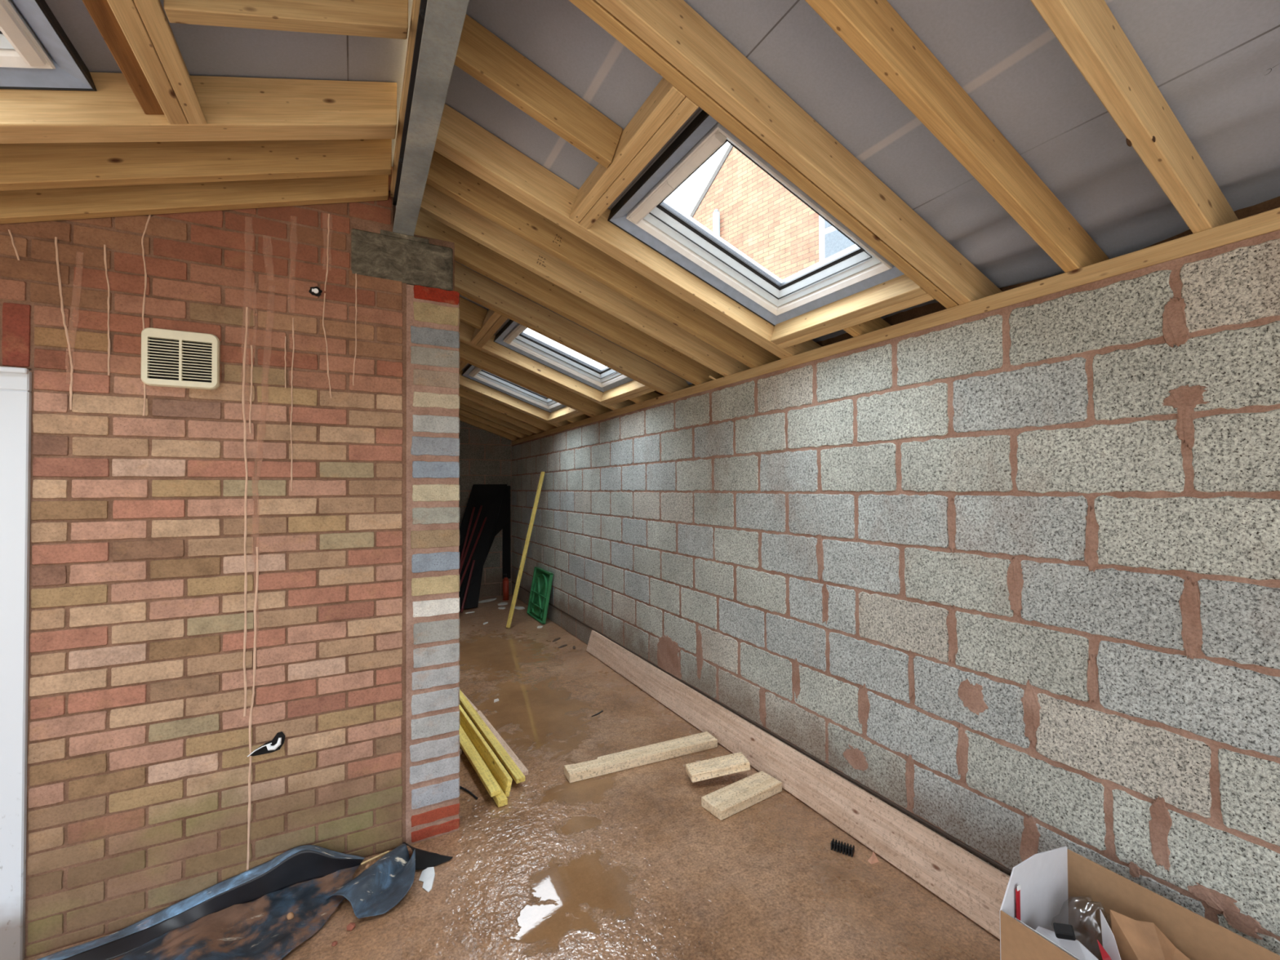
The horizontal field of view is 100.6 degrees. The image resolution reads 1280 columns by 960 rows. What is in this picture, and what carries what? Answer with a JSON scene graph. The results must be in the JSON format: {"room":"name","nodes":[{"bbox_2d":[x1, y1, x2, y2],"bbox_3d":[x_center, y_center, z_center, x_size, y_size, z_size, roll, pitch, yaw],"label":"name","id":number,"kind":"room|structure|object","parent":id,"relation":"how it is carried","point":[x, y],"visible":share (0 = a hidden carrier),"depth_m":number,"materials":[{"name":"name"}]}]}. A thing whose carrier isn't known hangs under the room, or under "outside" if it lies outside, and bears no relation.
{"room":"building under construction","nodes":[
{"label":"building under construction","id":0,"kind":"room"},
{"bbox_2d":[0,166,406,959],"bbox_3d":[-2.670,0.063,1.557,3.636,3.100,0.119,0,-1,-28],"label":"wall","id":1,"kind":"structure","parent":0,"point":[215,574],"depth_m":2.03,"materials":[{"name":"brick"}]},
{"bbox_2d":[0,366,31,959],"bbox_3d":[-2.516,0.618,1.583,0.984,1.990,0.098,0,-1,-28],"label":"door","id":2,"kind":"structure","parent":1,"relation":"in","point":[15,383],"depth_m":1.78,"materials":[{"name":"white plastic"}]},
{"bbox_2d":[141,327,220,390],"bbox_3d":[-1.723,-0.453,1.996,0.226,0.212,0.028,0,-1,-28],"label":"air vent","id":3,"kind":"object","parent":1,"relation":"in","point":[173,358],"visible":1,"depth_m":1.99,"materials":[{"name":"beige plastic"}]},
{"bbox_2d":[247,731,285,756],"bbox_3d":[-1.479,1.048,2.103,0.124,0.076,0.022,0,-1,-28],"label":"cable remnant","id":4,"kind":"object","parent":1,"relation":"attached to","point":[275,744],"visible":1,"depth_m":2.11,"materials":[{"name":"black plastic"}]},
{"bbox_2d":[308,286,322,296],"bbox_3d":[-1.349,-0.787,2.208,0.049,0.042,0.018,0,-1,-28],"label":"pipe","id":5,"kind":"object","parent":1,"relation":"attached to","point":[315,291],"visible":1,"depth_m":2.21,"materials":[{"name":"white plastic"}]},
{"bbox_2d":[392,0,469,235],"bbox_3d":[0.275,-1.224,-0.097,0.086,0.152,5.730,0,-1,-28],"label":"steel beam","id":6,"kind":"structure","parent":1,"relation":"attached to","point":[440,24],"depth_m":1.58,"materials":[{"name":"metal"}]},
{"bbox_2d":[390,0,420,196],"bbox_3d":[0.269,-1.320,-0.098,0.096,0.038,5.630,0,-1,-28],"label":"plate","id":7,"kind":"object","parent":6,"relation":"on","point":[415,4],"visible":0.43,"depth_m":1.72,"materials":[{"name":"brown wood"}]},
{"bbox_3d":[-2.787,-0.156,-1.783,0.100,0.050,5.700,0,-1,-28],"label":"wall plate","id":8,"kind":"object","parent":1,"relation":"attached to","visible":0},
{"bbox_2d":[0,174,388,223],"bbox_3d":[-2.610,-0.761,1.507,3.430,1.258,0.044,0,-1,-28],"label":"rafter","id":9,"kind":"object","parent":8,"relation":"on","point":[22,206],"visible":0.57,"depth_m":1.98,"materials":[{"name":"brown wood"}]},
{"bbox_2d":[0,138,391,191],"bbox_3d":[-2.508,-0.765,1.317,3.430,1.258,0.045,0,-1,-28],"label":"rafter","id":10,"kind":"object","parent":8,"relation":"on","point":[33,166],"visible":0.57,"depth_m":1.81,"materials":[{"name":"brown wood"}]},
{"bbox_2d":[0,71,396,143],"bbox_3d":[-2.380,-0.769,1.079,3.430,1.258,0.088,0,-1,-28],"label":"rafter","id":11,"kind":"object","parent":8,"relation":"on","point":[234,108],"visible":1,"depth_m":1.64,"materials":[{"name":"brown wood"}]},
{"bbox_2d":[81,0,164,114],"bbox_3d":[-1.245,-1.128,1.200,0.079,0.123,0.784,0,-1,-28],"label":"trimmer","id":12,"kind":"object","parent":11,"relation":"attached to","point":[100,11],"visible":0.67,"depth_m":1.33,"materials":[{"name":"brown wood"}]},
{"bbox_2d":[106,0,187,124],"bbox_3d":[-1.202,-1.130,1.223,0.087,0.150,0.784,0,-1,-28],"label":"trimmer","id":13,"kind":"object","parent":11,"relation":"attached to","point":[126,12],"visible":0.79,"depth_m":1.33,"materials":[{"name":"brown wood"}]},
{"bbox_2d":[133,0,207,124],"bbox_3d":[-1.163,-1.145,1.245,0.087,0.150,0.784,0,-1,-28],"label":"trimmer","id":14,"kind":"object","parent":11,"relation":"attached to","point":[152,13],"visible":1,"depth_m":1.35,"materials":[{"name":"brown wood"}]},
{"bbox_2d":[164,0,408,39],"bbox_3d":[-0.880,-1.244,1.367,0.518,0.317,0.046,0,-1,-28],"label":"rafter","id":15,"kind":"object","parent":14,"relation":"attached to","point":[387,19],"visible":1,"depth_m":1.36,"materials":[{"name":"brown wood"}]},
{"bbox_2d":[44,0,413,166],"bbox_3d":[-1.317,-0.873,-0.978,3.550,1.150,5.900,0,-1,-28],"label":"ceiling","id":16,"kind":"structure","parent":0,"point":[205,50],"depth_m":1.60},
{"bbox_2d":[0,0,97,91],"bbox_3d":[-1.781,-1.007,0.909,1.003,0.449,0.780,0,-1,-28],"label":"window","id":17,"kind":"structure","parent":16,"relation":"attached to","point":[37,53],"depth_m":1.35,"materials":[{"name":"metal"}]},
{"bbox_2d":[392,196,454,290],"bbox_3d":[-2.298,0.136,4.826,0.333,3.050,5.280,0,-1,-28],"label":"wall","id":18,"kind":"structure","parent":0,"point":[431,241],"depth_m":2.57,"materials":[{"name":"concrete"}]},
{"bbox_2d":[458,505,482,574],"bbox_3d":[-2.281,0.815,7.129,0.027,0.936,0.670,0,-1,11],"label":"pole","id":19,"kind":"object","parent":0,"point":[481,506],"visible":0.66,"depth_m":7.12,"materials":[{"name":"metal"}]},
{"bbox_2d":[458,420,512,598],"bbox_3d":[-2.698,0.204,7.538,2.200,3.000,0.104,0,-1,-28],"label":"wall","id":20,"kind":"structure","parent":0,"point":[485,457],"depth_m":7.74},
{"bbox_2d":[502,485,511,578],"bbox_3d":[-1.971,0.769,7.846,0.115,1.370,0.026,0,-1,-28],"label":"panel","id":21,"kind":"object","parent":20,"relation":"attached to","point":[506,530],"visible":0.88,"depth_m":7.83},
{"bbox_2d":[23,595,999,959],"bbox_3d":[-1.613,1.687,1.827,5.700,0.150,11.200,0,-1,-28],"label":"floor","id":22,"kind":"structure","parent":0,"point":[630,864],"depth_m":2.22,"materials":[{"name":"concrete"}]},
{"bbox_2d":[36,842,453,959],"bbox_3d":[-1.377,1.532,1.782,1.473,0.148,0.649,0,-1,-28],"label":"sheet","id":23,"kind":"object","parent":22,"relation":"on","point":[217,922],"visible":1,"depth_m":1.97,"materials":[{"name":"blue plastic"}]},
{"bbox_2d":[286,911,293,919],"bbox_3d":[-1.275,1.589,1.937,0.023,0.024,0.022,-1,-1,43],"label":"pebble","id":24,"kind":"object","parent":23,"relation":"on","point":[291,915],"visible":1,"depth_m":1.93,"materials":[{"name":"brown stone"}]},
{"bbox_2d":[360,850,389,865],"bbox_3d":[-1.111,1.584,2.229,0.110,0.010,0.010,1,-1,-44],"label":"stick","id":25,"kind":"object","parent":23,"relation":"on","point":[387,851],"visible":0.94,"depth_m":2.22,"materials":[{"name":"brown wood"}]},
{"bbox_2d":[331,940,337,946],"bbox_3d":[-1.057,1.604,1.838,0.017,0.012,0.018,0,-1,-19],"label":"fragment","id":26,"kind":"object","parent":22,"relation":"on","point":[335,943],"visible":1,"depth_m":1.83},
{"bbox_2d":[346,922,355,930],"bbox_3d":[-1.037,1.602,1.906,0.027,0.019,0.029,-1,-1,39],"label":"fragment","id":27,"kind":"object","parent":22,"relation":"on","point":[351,926],"visible":1,"depth_m":1.90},
{"bbox_2d":[418,866,435,892],"bbox_3d":[-0.855,1.607,2.139,0.063,0.009,0.143,0,-1,-28],"label":"scrap","id":28,"kind":"object","parent":22,"relation":"on","point":[428,875],"visible":1,"depth_m":2.15,"materials":[{"name":"paper"}]},
{"bbox_2d":[405,284,459,844],"bbox_3d":[-0.966,0.367,2.468,0.228,2.500,0.119,0,-1,-28],"label":"pier","id":29,"kind":"object","parent":22,"relation":"on","point":[433,314],"visible":0.99,"depth_m":2.42,"materials":[{"name":"grey brick"}]},
{"bbox_2d":[351,228,453,290],"bbox_3d":[-1.083,-0.992,2.430,0.417,0.220,0.119,0,-1,-28],"label":"padstone","id":30,"kind":"object","parent":29,"relation":"on","point":[409,260],"visible":0.88,"depth_m":2.37,"materials":[{"name":"concrete"}]},
{"bbox_2d":[460,560,475,612],"bbox_3d":[-2.238,1.372,6.909,0.027,0.615,0.420,0,-1,5],"label":"pole","id":31,"kind":"object","parent":22,"relation":"on","point":[473,561],"visible":1,"depth_m":6.89,"materials":[{"name":"metal"}]},
{"bbox_2d":[459,785,477,799],"bbox_3d":[-0.922,1.616,2.767,0.241,0.012,0.038,-1,-1,29],"label":"cable","id":32,"kind":"object","parent":22,"relation":"on","point":[460,787],"visible":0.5,"depth_m":2.75,"materials":[{"name":"plastic"}]},
{"bbox_2d":[459,724,507,807],"bbox_3d":[-1.059,1.612,3.243,0.048,0.032,1.438,0,-1,-32],"label":"batten","id":33,"kind":"object","parent":22,"relation":"on","point":[501,800],"visible":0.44,"depth_m":2.67,"materials":[{"name":"wood"}]},
{"bbox_2d":[458,726,500,796],"bbox_3d":[-1.106,1.583,3.275,0.051,0.027,1.438,0,-1,-32],"label":"batten","id":34,"kind":"object","parent":33,"relation":"on","point":[490,784],"visible":0.52,"depth_m":2.90,"materials":[{"name":"wood"}]},
{"bbox_2d":[458,484,510,608],"bbox_3d":[-2.238,0.868,7.344,0.389,1.620,1.082,-1,-1,17],"label":"sheeting","id":35,"kind":"object","parent":22,"relation":"on","point":[494,500],"visible":0.79,"depth_m":7.41,"materials":[{"name":"black plastic"}]},
{"bbox_2d":[458,506,475,569],"bbox_3d":[-2.333,0.865,7.077,0.027,0.994,0.590,0,-1,7],"label":"pole","id":36,"kind":"object","parent":35,"relation":"on","point":[473,508],"visible":0.66,"depth_m":7.12,"materials":[{"name":"metal"}]},
{"bbox_2d":[459,516,486,587],"bbox_3d":[-2.238,0.945,7.133,0.027,0.918,0.804,0,-1,10],"label":"pole","id":37,"kind":"object","parent":35,"relation":"on","point":[485,519],"visible":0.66,"depth_m":7.10,"materials":[{"name":"metal"}]},
{"bbox_2d":[458,704,512,796],"bbox_3d":[-1.059,1.587,3.341,0.041,0.088,1.468,0,-1,-32],"label":"batten","id":38,"kind":"object","parent":22,"relation":"on","point":[504,780],"visible":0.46,"depth_m":3.03,"materials":[{"name":"wood"}]},
{"bbox_2d":[478,598,496,602],"bbox_3d":[-2.137,1.695,7.479,0.124,0.008,0.315,-1,-1,33],"label":"paper scrap","id":39,"kind":"object","parent":22,"relation":"on","point":[491,599],"visible":0.91,"depth_m":7.46,"materials":[{"name":"paper"}]},
{"bbox_2d":[477,710,528,775],"bbox_3d":[-0.898,1.616,3.301,0.076,0.024,0.947,0,-1,-32],"label":"board","id":40,"kind":"object","parent":22,"relation":"on","point":[525,771],"visible":0.42,"depth_m":3.19,"materials":[{"name":"wood"}]},
{"bbox_2d":[462,692,477,712],"bbox_3d":[-1.259,1.604,3.837,0.055,0.020,0.402,0,-1,-34],"label":"board","id":41,"kind":"object","parent":40,"relation":"on","point":[470,702],"visible":0.28,"depth_m":3.78,"materials":[{"name":"wood"}]},
{"bbox_2d":[459,689,524,783],"bbox_3d":[-1.036,1.576,3.438,0.048,0.026,1.520,0,0,-33],"label":"batten","id":42,"kind":"object","parent":40,"relation":"on","point":[508,763],"visible":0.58,"depth_m":3.18,"materials":[{"name":"wood"}]},
{"bbox_2d":[497,602,507,605],"bbox_3d":[-1.874,1.690,7.255,0.136,0.008,0.152,0,-1,-11],"label":"paper scrap","id":43,"kind":"object","parent":22,"relation":"on","point":[500,603],"visible":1,"depth_m":7.24,"materials":[{"name":"paper"}]},
{"bbox_2d":[502,573,508,600],"bbox_3d":[-1.900,1.515,7.526,0.084,0.368,0.084,0,-1,-28],"label":"canister","id":44,"kind":"object","parent":22,"relation":"on","point":[505,581],"visible":1,"depth_m":7.49,"materials":[{"name":"paint"}]},
{"bbox_2d":[514,606,524,609],"bbox_3d":[-1.602,1.685,7.018,0.230,0.008,0.118,-1,-1,45],"label":"paper scrap","id":45,"kind":"object","parent":22,"relation":"on","point":[515,607],"visible":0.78,"depth_m":6.99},
{"bbox_2d":[506,471,545,627],"bbox_3d":[-1.332,0.783,6.221,0.046,1.777,0.564,-1,-1,37],"label":"batten","id":46,"kind":"object","parent":22,"relation":"on","point":[542,474],"visible":1,"depth_m":6.20,"materials":[{"name":"wood"}]},
{"bbox_2d":[526,566,553,624],"bbox_3d":[-1.216,1.384,6.443,0.140,0.582,0.620,0,-1,-28],"label":"access cover","id":47,"kind":"object","parent":22,"relation":"on","point":[542,580],"visible":1,"depth_m":6.42,"materials":[{"name":"plastic"}]},
{"bbox_2d":[564,731,717,782],"bbox_3d":[0.024,1.597,3.080,0.930,0.047,0.120,0,-1,-25],"label":"timber offcut","id":48,"kind":"object","parent":22,"relation":"on","point":[647,754],"visible":1,"depth_m":3.04,"materials":[{"name":"wood"}]},
{"bbox_2d":[685,751,750,782],"bbox_3d":[0.418,1.546,2.864,0.327,0.082,0.126,0,-1,-10],"label":"timber offcut","id":49,"kind":"object","parent":22,"relation":"on","point":[707,769],"visible":1,"depth_m":2.83,"materials":[{"name":"wood"}]},
{"bbox_2d":[701,770,782,820],"bbox_3d":[0.520,1.588,2.688,0.430,0.047,0.142,0,-1,-34],"label":"timber offcut","id":50,"kind":"object","parent":22,"relation":"on","point":[726,802],"visible":1,"depth_m":2.65,"materials":[{"name":"wood"}]},
{"bbox_2d":[586,630,1009,939],"bbox_3d":[0.515,1.522,3.283,0.082,0.196,4.240,0,-1,-28],"label":"board","id":51,"kind":"object","parent":22,"relation":"on","point":[973,886],"visible":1,"depth_m":2.46,"materials":[{"name":"beige wood"}]},
{"bbox_2d":[831,838,854,857],"bbox_3d":[0.877,1.589,2.301,0.090,0.030,0.046,-1,-1,32],"label":"spacer","id":52,"kind":"object","parent":22,"relation":"on","point":[841,846],"visible":1,"depth_m":2.29,"materials":[{"name":"plastic"}]},
{"bbox_2d":[867,850,879,864],"bbox_3d":[0.977,1.585,2.235,0.042,0.036,0.034,0,-1,-28],"label":"chip","id":53,"kind":"object","parent":22,"relation":"on","point":[873,860],"visible":1,"depth_m":2.23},
{"bbox_2d":[1000,846,1279,959],"bbox_3d":[1.287,1.343,1.337,0.378,0.486,0.516,0,-1,-28],"label":"cardboard box","id":54,"kind":"object","parent":22,"relation":"on","point":[1060,885],"visible":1,"depth_m":1.52,"materials":[{"name":"brown cardboard"}]},
{"bbox_2d":[1035,926,1098,959],"bbox_3d":[1.177,1.293,1.415,0.101,0.077,0.216,0,-1,-28],"label":"carton","id":55,"kind":"object","parent":54,"relation":"in","point":[1075,948],"visible":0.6,"depth_m":1.45,"materials":[{"name":"cardboard"}]},
{"bbox_2d":[1053,922,1075,940],"bbox_3d":[1.166,1.241,1.460,0.045,0.029,0.050,-1,-1,33],"label":"packet","id":56,"kind":"object","parent":55,"relation":"on","point":[1065,931],"visible":1,"depth_m":1.45,"materials":[{"name":"plastic"}]},
{"bbox_2d":[1097,939,1111,959],"bbox_3d":[1.256,1.302,1.420,0.053,0.096,0.064,-1,-1,43],"label":"wrapper","id":57,"kind":"object","parent":54,"relation":"in","point":[1104,955],"visible":1,"depth_m":1.42,"materials":[{"name":"plastic"}]},
{"bbox_2d":[1099,909,1120,959],"bbox_3d":[1.268,1.294,1.427,0.017,0.192,0.118,-1,-1,17],"label":"leaflet","id":58,"kind":"object","parent":54,"relation":"in","point":[1109,944],"visible":0.92,"depth_m":1.45,"materials":[{"name":"white paper"}]},
{"bbox_2d":[1110,909,1190,959],"bbox_3d":[1.344,1.291,1.361,0.203,0.196,0.198,-1,-1,39],"label":"paper bag","id":59,"kind":"object","parent":54,"relation":"in","point":[1135,940],"visible":1,"depth_m":1.42,"materials":[{"name":"paper"}]},
{"bbox_2d":[395,0,1279,385],"bbox_3d":[-0.035,-1.100,2.716,2.210,0.771,11.180,0,-1,-28],"label":"ceiling","id":60,"kind":"structure","parent":0,"point":[1215,64],"depth_m":1.51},
{"bbox_2d":[461,364,566,413],"bbox_3d":[-1.220,-0.985,5.386,1.000,0.467,0.780,0,-1,-28],"label":"window","id":61,"kind":"structure","parent":60,"relation":"attached to","point":[476,374],"depth_m":5.63,"materials":[{"name":"metal"}]},
{"bbox_2d":[493,319,634,392],"bbox_3d":[-0.544,-1.008,4.132,1.000,0.467,0.780,0,-1,-28],"label":"window","id":62,"kind":"structure","parent":60,"relation":"attached to","point":[513,335],"depth_m":4.36,"materials":[{"name":"metal"}]},
{"bbox_2d":[607,110,904,326],"bbox_3d":[0.482,-1.042,2.226,1.000,0.467,0.780,0,-1,-28],"label":"window","id":63,"kind":"structure","parent":60,"relation":"attached to","point":[644,212],"depth_m":2.34,"materials":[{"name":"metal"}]},
{"bbox_2d":[511,230,1279,955],"bbox_3d":[0.733,0.507,3.098,0.109,2.222,11.185,0,-1,-28],"label":"wall","id":64,"kind":"structure","parent":0,"point":[1009,575],"depth_m":1.92,"materials":[{"name":"grey concrete"}]},
{"bbox_2d":[511,207,1279,444],"bbox_3d":[0.745,-0.634,3.082,0.100,0.056,11.000,0,-1,-28],"label":"wall plate","id":65,"kind":"object","parent":64,"relation":"on","point":[1268,221],"visible":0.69,"depth_m":1.88,"materials":[{"name":"brown wood"}]},
{"bbox_2d":[458,414,520,440],"bbox_3d":[-2.565,-0.929,7.454,2.050,0.858,0.045,0,-1,-28],"label":"rafter","id":66,"kind":"object","parent":65,"relation":"on","point":[464,419],"visible":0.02,"depth_m":7.63,"materials":[{"name":"brown wood"}]},
{"bbox_2d":[458,408,528,438],"bbox_3d":[-2.365,-0.936,7.084,2.050,0.858,0.045,0,-1,-28],"label":"rafter","id":67,"kind":"object","parent":65,"relation":"on","point":[461,412],"visible":0.08,"depth_m":7.24,"materials":[{"name":"brown wood"}]},
{"bbox_2d":[459,403,536,435],"bbox_3d":[-2.190,-0.942,6.758,2.050,0.858,0.045,0,-1,-28],"label":"rafter","id":68,"kind":"object","parent":65,"relation":"on","point":[465,408],"visible":0.06,"depth_m":6.90,"materials":[{"name":"brown wood"}]},
{"bbox_2d":[459,396,544,433],"bbox_3d":[-2.029,-0.947,6.459,2.050,0.858,0.045,0,-1,-28],"label":"rafter","id":69,"kind":"object","parent":65,"relation":"on","point":[464,402],"visible":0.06,"depth_m":6.59,"materials":[{"name":"brown wood"}]},
{"bbox_2d":[458,386,557,431],"bbox_3d":[-1.858,-0.953,6.142,2.050,0.858,0.045,0,-1,-28],"label":"rafter","id":70,"kind":"object","parent":65,"relation":"on","point":[464,393],"visible":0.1,"depth_m":6.26,"materials":[{"name":"brown wood"}]},
{"bbox_2d":[458,370,571,426],"bbox_3d":[-1.623,-0.961,5.705,2.050,0.858,0.118,0,-1,-28],"label":"rafter","id":71,"kind":"object","parent":65,"relation":"on","point":[465,383],"visible":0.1,"depth_m":5.75,"materials":[{"name":"brown wood"}]},
{"bbox_2d":[458,341,613,417],"bbox_3d":[-1.162,-0.976,4.850,2.050,0.858,0.090,0,-1,-28],"label":"rafter","id":72,"kind":"object","parent":65,"relation":"on","point":[468,354],"visible":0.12,"depth_m":4.88,"materials":[{"name":"brown wood"}]},
{"bbox_2d":[458,360,467,373],"bbox_3d":[-1.730,-1.102,5.090,0.089,0.150,0.864,0,-1,-28],"label":"trimmer","id":73,"kind":"object","parent":72,"relation":"attached to","point":[463,364],"visible":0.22,"depth_m":4.82,"materials":[{"name":"brown wood"}]},
{"bbox_2d":[547,406,579,422],"bbox_3d":[-0.790,-0.733,5.590,0.089,0.150,0.864,0,-1,-28],"label":"trimmer","id":74,"kind":"object","parent":72,"relation":"attached to","point":[566,411],"visible":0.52,"depth_m":5.59,"materials":[{"name":"brown wood"}]},
{"bbox_2d":[551,412,583,423],"bbox_3d":[-0.750,-0.717,5.611,0.089,0.150,0.864,0,-1,-28],"label":"trimmer","id":75,"kind":"object","parent":72,"relation":"attached to","point":[579,413],"visible":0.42,"depth_m":5.55,"materials":[{"name":"brown wood"}]},
{"bbox_2d":[458,320,635,410],"bbox_3d":[-0.927,-0.984,4.415,2.050,0.858,0.078,0,-1,-28],"label":"rafter","id":76,"kind":"object","parent":65,"relation":"on","point":[466,331],"visible":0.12,"depth_m":4.41,"materials":[{"name":"brown wood"}]},
{"bbox_2d":[453,288,666,395],"bbox_3d":[-0.509,-0.998,3.638,2.050,0.858,0.044,0,-1,-28],"label":"rafter","id":77,"kind":"object","parent":65,"relation":"on","point":[455,290],"visible":0.06,"depth_m":3.60,"materials":[{"name":"brown wood"}]},
{"bbox_2d":[470,309,501,345],"bbox_3d":[-1.095,-1.141,3.816,0.089,0.150,0.818,0,-1,-28],"label":"trimmer","id":78,"kind":"object","parent":77,"relation":"attached to","point":[491,317],"visible":0.66,"depth_m":3.76,"materials":[{"name":"brown wood"}]},
{"bbox_2d":[458,296,487,329],"bbox_3d":[-1.363,-1.252,3.688,0.592,0.339,0.045,0,-1,-28],"label":"rafter","id":79,"kind":"object","parent":78,"relation":"attached to","point":[470,313],"visible":0.42,"depth_m":3.76,"materials":[{"name":"brown wood"}]},
{"bbox_2d":[475,315,507,347],"bbox_3d":[-1.055,-1.125,3.838,0.089,0.150,0.818,0,-1,-28],"label":"trimmer","id":80,"kind":"object","parent":77,"relation":"attached to","point":[501,320],"visible":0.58,"depth_m":3.77,"materials":[{"name":"brown wood"}]},
{"bbox_2d":[600,380,649,403],"bbox_3d":[-0.116,-0.755,4.337,0.089,0.150,0.818,0,-1,-28],"label":"trimmer","id":81,"kind":"object","parent":77,"relation":"attached to","point":[633,387],"visible":0.52,"depth_m":4.32,"materials":[{"name":"brown wood"}]},
{"bbox_2d":[604,387,655,405],"bbox_3d":[-0.075,-0.740,4.358,0.089,0.150,0.818,0,-1,-28],"label":"trimmer","id":82,"kind":"object","parent":77,"relation":"attached to","point":[648,390],"visible":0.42,"depth_m":4.30,"materials":[{"name":"brown wood"}]},
{"bbox_2d":[413,210,724,385],"bbox_3d":[-0.305,-1.005,3.259,2.050,0.858,0.061,0,-1,-28],"label":"rafter","id":83,"kind":"object","parent":65,"relation":"on","point":[468,252],"visible":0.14,"depth_m":3.14,"materials":[{"name":"brown wood"}]},
{"bbox_2d":[453,261,694,394],"bbox_3d":[-0.486,-0.999,3.595,2.050,0.858,0.049,0,-1,-28],"label":"rafter","id":84,"kind":"object","parent":65,"relation":"on","point":[468,282],"visible":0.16,"depth_m":3.55,"materials":[{"name":"brown wood"}]},
{"bbox_2d":[566,413,591,422],"bbox_3d":[-0.649,-0.655,5.743,0.299,0.238,0.045,0,-1,-28],"label":"rafter","id":85,"kind":"object","parent":65,"relation":"on","point":[584,416],"visible":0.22,"depth_m":5.71,"materials":[{"name":"brown wood"}]},
{"bbox_2d":[419,183,751,376],"bbox_3d":[-0.162,-1.012,2.978,2.064,0.863,0.046,0,-1,-28],"label":"rafter","id":86,"kind":"object","parent":65,"relation":"on","point":[436,204],"visible":0.68,"depth_m":2.84,"materials":[{"name":"brown wood"}]},
{"bbox_2d":[426,150,781,368],"bbox_3d":[-0.039,-1.016,2.751,2.064,0.863,0.047,0,-1,-28],"label":"rafter","id":87,"kind":"object","parent":65,"relation":"on","point":[445,175],"visible":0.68,"depth_m":2.60,"materials":[{"name":"brown wood"}]},
{"bbox_2d":[434,103,822,359],"bbox_3d":[0.091,-1.021,2.510,2.064,0.863,0.089,0,-1,-28],"label":"rafter","id":88,"kind":"object","parent":65,"relation":"on","point":[460,140],"visible":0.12,"depth_m":2.27,"materials":[{"name":"brown wood"}]},
{"bbox_2d":[629,391,662,403],"bbox_3d":[0.052,-0.679,4.440,0.299,0.238,0.045,0,-1,-28],"label":"rafter","id":89,"kind":"object","parent":65,"relation":"on","point":[653,394],"visible":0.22,"depth_m":4.41,"materials":[{"name":"brown wood"}]},
{"bbox_2d":[568,0,959,308],"bbox_3d":[0.519,-1.035,1.716,2.064,0.863,0.044,0,-1,-28],"label":"rafter","id":90,"kind":"object","parent":65,"relation":"on","point":[593,9],"visible":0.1,"depth_m":1.61,"materials":[{"name":"brown wood"}]},
{"bbox_2d":[568,77,685,223],"bbox_3d":[-0.065,-1.175,1.904,0.089,0.150,0.833,0,-1,-28],"label":"trimmer","id":91,"kind":"object","parent":90,"relation":"attached to","point":[665,97],"visible":0.76,"depth_m":1.79,"materials":[{"name":"brown wood"}]},
{"bbox_2d":[453,13,622,168],"bbox_3d":[-0.337,-1.289,1.768,0.606,0.344,0.042,0,-1,-28],"label":"rafter","id":92,"kind":"object","parent":91,"relation":"attached to","point":[481,54],"visible":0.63,"depth_m":1.74,"materials":[{"name":"brown wood"}]},
{"bbox_2d":[579,96,698,229],"bbox_3d":[-0.024,-1.160,1.925,0.089,0.150,0.833,0,-1,-28],"label":"trimmer","id":93,"kind":"object","parent":90,"relation":"attached to","point":[686,108],"visible":0.56,"depth_m":1.81,"materials":[{"name":"brown wood"}]},
{"bbox_2d":[770,274,926,344],"bbox_3d":[0.915,-0.790,2.425,0.089,0.150,0.833,0,-1,-28],"label":"trimmer","id":94,"kind":"object","parent":90,"relation":"attached to","point":[900,289],"visible":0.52,"depth_m":2.35,"materials":[{"name":"brown wood"}]},
{"bbox_2d":[777,292,933,348],"bbox_3d":[0.955,-0.774,2.446,0.089,0.150,0.833,0,-1,-28],"label":"trimmer","id":95,"kind":"object","parent":90,"relation":"attached to","point":[924,298],"visible":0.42,"depth_m":2.35,"materials":[{"name":"brown wood"}]},
{"bbox_2d":[595,0,1002,304],"bbox_3d":[0.543,-1.036,1.671,2.064,0.863,0.046,0,-1,-28],"label":"rafter","id":96,"kind":"object","parent":65,"relation":"on","point":[673,28],"visible":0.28,"depth_m":1.61,"materials":[{"name":"brown wood"}]},
{"bbox_2d":[843,317,891,337],"bbox_3d":[1.085,-0.713,2.523,0.299,0.238,0.042,0,-1,-28],"label":"rafter","id":97,"kind":"object","parent":65,"relation":"on","point":[877,323],"visible":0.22,"depth_m":2.49,"materials":[{"name":"brown wood"}]},
{"bbox_2d":[804,0,1109,272],"bbox_3d":[0.707,-1.041,1.366,2.064,0.863,0.040,0,-1,-28],"label":"rafter","id":98,"kind":"object","parent":65,"relation":"on","point":[873,29],"visible":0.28,"depth_m":1.42,"materials":[{"name":"brown wood"}]},
{"bbox_2d":[1030,0,1238,233],"bbox_3d":[0.851,-1.046,1.100,2.064,0.863,0.042,0,-1,-28],"label":"rafter","id":99,"kind":"object","parent":65,"relation":"on","point":[1088,31],"visible":0.94,"depth_m":1.26,"materials":[{"name":"brown wood"}]},
{"bbox_2d":[653,195,1279,395],"bbox_3d":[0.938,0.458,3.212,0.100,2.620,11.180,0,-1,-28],"label":"trim","id":100,"kind":"structure","parent":64,"relation":"attached to","point":[1273,203],"depth_m":2.37,"materials":[{"name":"plastic"}]},
{"label":"outside","id":101,"kind":"structure","parent":0,"visible":0},
{"bbox_3d":[2.041,1.971,6.744,70.000,0.290,70.000,0,-1,-28],"label":"ground","id":102,"kind":"structure","parent":101,"visible":0},
{"bbox_2d":[604,144,854,366],"bbox_3d":[6.119,-3.910,8.575,5.365,11.480,15.600,0,-1,-40],"label":"neighbouring house","id":103,"kind":"structure","parent":102,"relation":"on","point":[740,202],"depth_m":9.34,"materials":[{"name":"orange brick"}]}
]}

